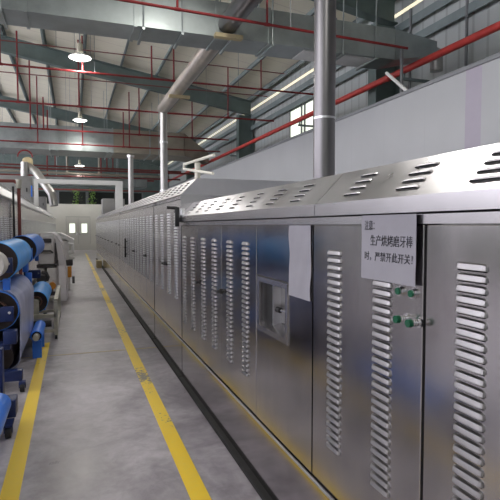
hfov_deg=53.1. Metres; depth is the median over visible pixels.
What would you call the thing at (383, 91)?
wall column
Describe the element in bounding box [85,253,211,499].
trim
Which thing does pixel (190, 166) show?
wall column
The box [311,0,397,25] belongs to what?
ceiling
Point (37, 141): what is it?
pipe
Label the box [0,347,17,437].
stand
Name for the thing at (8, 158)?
wall
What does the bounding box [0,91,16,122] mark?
ceiling beam
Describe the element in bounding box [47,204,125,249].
wall
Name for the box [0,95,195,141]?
ceiling beam
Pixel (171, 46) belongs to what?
ceiling beam
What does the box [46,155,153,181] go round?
pipe
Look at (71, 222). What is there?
door
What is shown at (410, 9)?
conduit
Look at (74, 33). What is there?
pipe
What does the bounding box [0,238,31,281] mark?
roll
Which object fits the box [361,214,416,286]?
notice sheet
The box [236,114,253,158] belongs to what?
wall column
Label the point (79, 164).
lamp
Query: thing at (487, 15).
wall
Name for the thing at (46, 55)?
ceiling beam
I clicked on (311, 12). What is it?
ceiling beam
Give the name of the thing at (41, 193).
window
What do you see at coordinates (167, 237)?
oven
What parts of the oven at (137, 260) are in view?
door panel, door panel, pull handle, door panel, door panel, skirting, rail, door panel, panel, lid, door panel, door panel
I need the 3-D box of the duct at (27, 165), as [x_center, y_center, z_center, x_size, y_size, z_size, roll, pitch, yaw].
[-8.553,-2.914,19.985,2.457,2.404,0.690,2,4,42]
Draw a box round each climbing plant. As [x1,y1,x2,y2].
[72,190,79,203]
[87,191,95,203]
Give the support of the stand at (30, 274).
on the floor
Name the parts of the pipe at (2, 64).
hanger rod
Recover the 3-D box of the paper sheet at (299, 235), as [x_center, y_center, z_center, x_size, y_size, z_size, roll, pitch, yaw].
[0.236,0.057,2.385,0.007,0.348,0.246,-1,3,-19]
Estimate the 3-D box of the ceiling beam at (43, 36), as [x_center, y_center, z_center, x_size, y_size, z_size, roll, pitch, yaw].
[-7.661,-7.732,18.633,0.130,0.185,50.900,-1,3,-19]
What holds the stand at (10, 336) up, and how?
on the floor
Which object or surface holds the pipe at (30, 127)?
hanging from the ceiling at (92, 90)
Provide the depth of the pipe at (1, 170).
31.10 m
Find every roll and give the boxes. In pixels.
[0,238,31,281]
[0,290,19,330]
[0,393,10,435]
[12,234,44,262]
[30,320,45,341]
[33,281,51,311]
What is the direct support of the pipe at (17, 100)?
hanging from the ceiling at (92, 90)
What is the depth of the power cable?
8.70 m
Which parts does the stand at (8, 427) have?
post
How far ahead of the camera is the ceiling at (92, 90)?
21.48 m
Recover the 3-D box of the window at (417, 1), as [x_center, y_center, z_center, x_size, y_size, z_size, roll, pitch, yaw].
[0.265,-6.156,21.567,0.040,0.090,51.000,-1,3,-19]
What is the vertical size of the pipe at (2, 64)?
3.333 m
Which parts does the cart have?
motor, rail, rail, leg, rail, leg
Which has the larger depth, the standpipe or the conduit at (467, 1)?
the conduit at (467, 1)
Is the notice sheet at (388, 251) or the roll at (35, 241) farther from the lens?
the roll at (35, 241)
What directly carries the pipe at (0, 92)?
hanging from the ceiling at (92, 90)
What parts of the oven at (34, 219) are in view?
door panel, door panel, door panel, door panel, door panel, door panel, lid, door panel, rail, door panel, door panel, door panel, door panel, door panel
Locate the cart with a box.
[34,285,60,338]
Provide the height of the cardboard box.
0.270 m
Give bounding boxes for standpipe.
[0,179,21,274]
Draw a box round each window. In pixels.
[33,191,57,203]
[58,191,86,203]
[87,192,114,203]
[123,193,142,204]
[168,0,422,163]
[289,97,313,137]
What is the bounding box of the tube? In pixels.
[385,72,407,90]
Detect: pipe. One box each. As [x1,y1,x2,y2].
[0,31,273,121]
[0,33,266,96]
[0,36,313,94]
[0,60,228,140]
[0,71,219,151]
[0,92,194,174]
[0,116,180,172]
[0,156,168,177]
[0,168,179,180]
[1,40,283,73]
[15,110,158,191]
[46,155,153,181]
[116,0,407,48]
[127,155,134,204]
[157,0,260,191]
[168,21,499,181]
[183,154,214,178]
[313,0,335,178]
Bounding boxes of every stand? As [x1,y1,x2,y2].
[0,258,44,391]
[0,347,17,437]
[24,248,46,313]
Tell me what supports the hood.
attached to the machine at (69, 259)
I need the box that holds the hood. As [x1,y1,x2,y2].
[53,232,73,242]
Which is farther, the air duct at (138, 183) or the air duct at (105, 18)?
the air duct at (138, 183)
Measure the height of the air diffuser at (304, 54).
0.030 m
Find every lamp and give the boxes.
[68,34,91,61]
[73,73,86,121]
[75,157,83,166]
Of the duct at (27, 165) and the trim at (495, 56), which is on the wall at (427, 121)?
the trim at (495, 56)
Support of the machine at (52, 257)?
on the floor
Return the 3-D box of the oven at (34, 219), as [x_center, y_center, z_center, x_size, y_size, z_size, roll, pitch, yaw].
[-8.232,-0.481,17.451,1.914,2.388,27.600,-1,3,-19]
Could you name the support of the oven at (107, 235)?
on the floor
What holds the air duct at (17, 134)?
hanging from the ceiling at (92, 90)
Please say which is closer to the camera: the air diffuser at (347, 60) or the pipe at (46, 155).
the air diffuser at (347, 60)
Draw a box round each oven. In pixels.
[0,184,55,285]
[95,206,124,291]
[118,190,165,339]
[152,178,300,378]
[166,143,499,499]
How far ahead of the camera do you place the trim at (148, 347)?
6.13 m
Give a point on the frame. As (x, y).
(118, 184)
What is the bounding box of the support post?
[400,49,402,92]
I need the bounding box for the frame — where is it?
[34,179,122,209]
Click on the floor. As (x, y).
(97, 434)
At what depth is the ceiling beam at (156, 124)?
20.09 m
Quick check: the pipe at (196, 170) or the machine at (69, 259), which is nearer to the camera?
the pipe at (196, 170)
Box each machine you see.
[37,232,67,300]
[53,232,74,288]
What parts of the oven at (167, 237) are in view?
door panel, skirting, rail, panel, door panel, lid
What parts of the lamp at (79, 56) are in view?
lamp shade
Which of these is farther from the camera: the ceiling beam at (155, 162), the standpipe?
the ceiling beam at (155, 162)
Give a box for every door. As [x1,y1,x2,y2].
[66,217,78,249]
[78,217,90,249]
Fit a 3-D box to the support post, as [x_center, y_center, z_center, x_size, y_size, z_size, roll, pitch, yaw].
[2.912,-1.379,9.707,0.057,4.925,0.060,-1,3,-19]
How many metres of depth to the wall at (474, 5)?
13.75 m
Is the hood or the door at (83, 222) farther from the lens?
the door at (83, 222)
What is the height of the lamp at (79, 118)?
2.434 m
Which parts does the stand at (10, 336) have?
bearing plate, bearing plate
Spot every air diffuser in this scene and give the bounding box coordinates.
[292,49,313,61]
[336,55,372,66]
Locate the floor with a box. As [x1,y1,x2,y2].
[0,244,261,499]
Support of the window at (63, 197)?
in the wall at (8, 158)
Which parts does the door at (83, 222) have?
pane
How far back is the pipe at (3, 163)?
27.48 m
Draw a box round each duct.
[0,0,442,72]
[0,80,208,164]
[5,156,146,187]
[17,149,57,206]
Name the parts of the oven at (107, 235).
door panel, door panel, door panel, skirting, door panel, panel, door panel, lid, door panel, door panel, door panel, door panel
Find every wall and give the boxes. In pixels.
[0,153,158,243]
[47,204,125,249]
[158,0,493,174]
[159,0,499,186]
[159,57,499,192]
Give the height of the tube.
0.553 m
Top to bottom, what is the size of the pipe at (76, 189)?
5.021 m
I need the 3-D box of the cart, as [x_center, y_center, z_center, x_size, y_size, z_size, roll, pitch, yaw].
[-3.158,0.912,7.581,0.505,0.548,1.759,-1,3,-19]
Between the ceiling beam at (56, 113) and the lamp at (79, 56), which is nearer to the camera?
the lamp at (79, 56)
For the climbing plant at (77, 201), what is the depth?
42.80 m
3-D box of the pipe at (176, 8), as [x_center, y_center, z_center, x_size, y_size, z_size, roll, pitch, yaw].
[-2.419,-5.448,6.528,10.761,4.317,0.057,-1,3,-19]
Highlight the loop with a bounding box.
[0,274,33,368]
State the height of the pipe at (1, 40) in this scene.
2.721 m
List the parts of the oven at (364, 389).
crank handle, door panel, door panel, skirting, door panel, rail, panel, niche knob, door panel, lid, door panel, door panel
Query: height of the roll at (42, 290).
0.300 m
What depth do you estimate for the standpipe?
9.07 m
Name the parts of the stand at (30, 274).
bearing plate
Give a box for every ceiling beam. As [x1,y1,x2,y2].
[0,24,36,123]
[0,34,251,115]
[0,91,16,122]
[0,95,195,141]
[40,29,57,124]
[78,34,86,126]
[104,40,129,118]
[126,159,159,165]
[127,0,262,160]
[130,45,173,123]
[143,7,313,163]
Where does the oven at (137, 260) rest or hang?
on the floor
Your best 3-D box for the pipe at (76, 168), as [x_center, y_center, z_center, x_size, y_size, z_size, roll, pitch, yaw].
[-10.365,-6.548,29.785,12.500,4.420,0.100,-1,3,-19]
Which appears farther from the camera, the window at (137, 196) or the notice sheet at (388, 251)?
the window at (137, 196)
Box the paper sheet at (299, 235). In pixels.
[289,225,310,301]
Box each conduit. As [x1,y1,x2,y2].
[408,8,411,88]
[464,0,468,66]
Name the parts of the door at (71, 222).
pane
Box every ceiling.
[0,0,357,136]
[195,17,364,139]
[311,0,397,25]
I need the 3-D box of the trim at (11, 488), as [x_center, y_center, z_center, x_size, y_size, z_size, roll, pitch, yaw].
[-1.363,1.417,2.824,0.105,0.008,8.100,-1,3,-19]
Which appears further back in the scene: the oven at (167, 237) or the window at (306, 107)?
the window at (306, 107)
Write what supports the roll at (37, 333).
on the stand at (10, 336)
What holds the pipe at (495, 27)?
attached to the wall at (487, 15)
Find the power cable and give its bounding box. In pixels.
[12,186,14,236]
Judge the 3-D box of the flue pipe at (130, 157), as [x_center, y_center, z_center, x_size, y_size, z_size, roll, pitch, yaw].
[-4.092,-2.278,17.182,0.256,1.937,0.260,-1,3,-19]
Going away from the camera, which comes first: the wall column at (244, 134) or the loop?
the loop
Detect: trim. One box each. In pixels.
[0,342,49,499]
[23,347,156,357]
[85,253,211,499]
[159,52,499,191]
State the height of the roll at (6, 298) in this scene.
0.380 m
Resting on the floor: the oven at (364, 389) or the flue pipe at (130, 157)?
the oven at (364, 389)
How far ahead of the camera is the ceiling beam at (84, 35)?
22.36 m
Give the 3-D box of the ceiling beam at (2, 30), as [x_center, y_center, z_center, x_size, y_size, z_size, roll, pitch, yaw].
[-8.981,-7.939,18.155,0.130,0.185,50.900,-1,3,-19]
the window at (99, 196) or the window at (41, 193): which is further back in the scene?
the window at (99, 196)
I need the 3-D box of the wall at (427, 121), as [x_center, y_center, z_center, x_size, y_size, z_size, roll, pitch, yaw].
[0.415,-1.111,15.438,0.100,3.838,38.900,-1,3,-19]
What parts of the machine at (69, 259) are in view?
leg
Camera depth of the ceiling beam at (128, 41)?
19.96 m
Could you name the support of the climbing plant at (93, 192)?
on the floor
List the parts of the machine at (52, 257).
motor, display panel, leg, trim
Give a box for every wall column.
[186,163,194,179]
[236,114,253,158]
[368,21,399,105]
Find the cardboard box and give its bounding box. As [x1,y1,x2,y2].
[96,260,101,267]
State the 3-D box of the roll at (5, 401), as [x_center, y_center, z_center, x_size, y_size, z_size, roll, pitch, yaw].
[-1.658,1.156,3.143,0.170,0.170,1.320,-1,3,-19]
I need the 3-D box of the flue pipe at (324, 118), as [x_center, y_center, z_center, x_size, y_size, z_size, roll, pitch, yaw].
[0.561,-3.529,3.648,0.240,6.230,0.240,-1,3,-19]

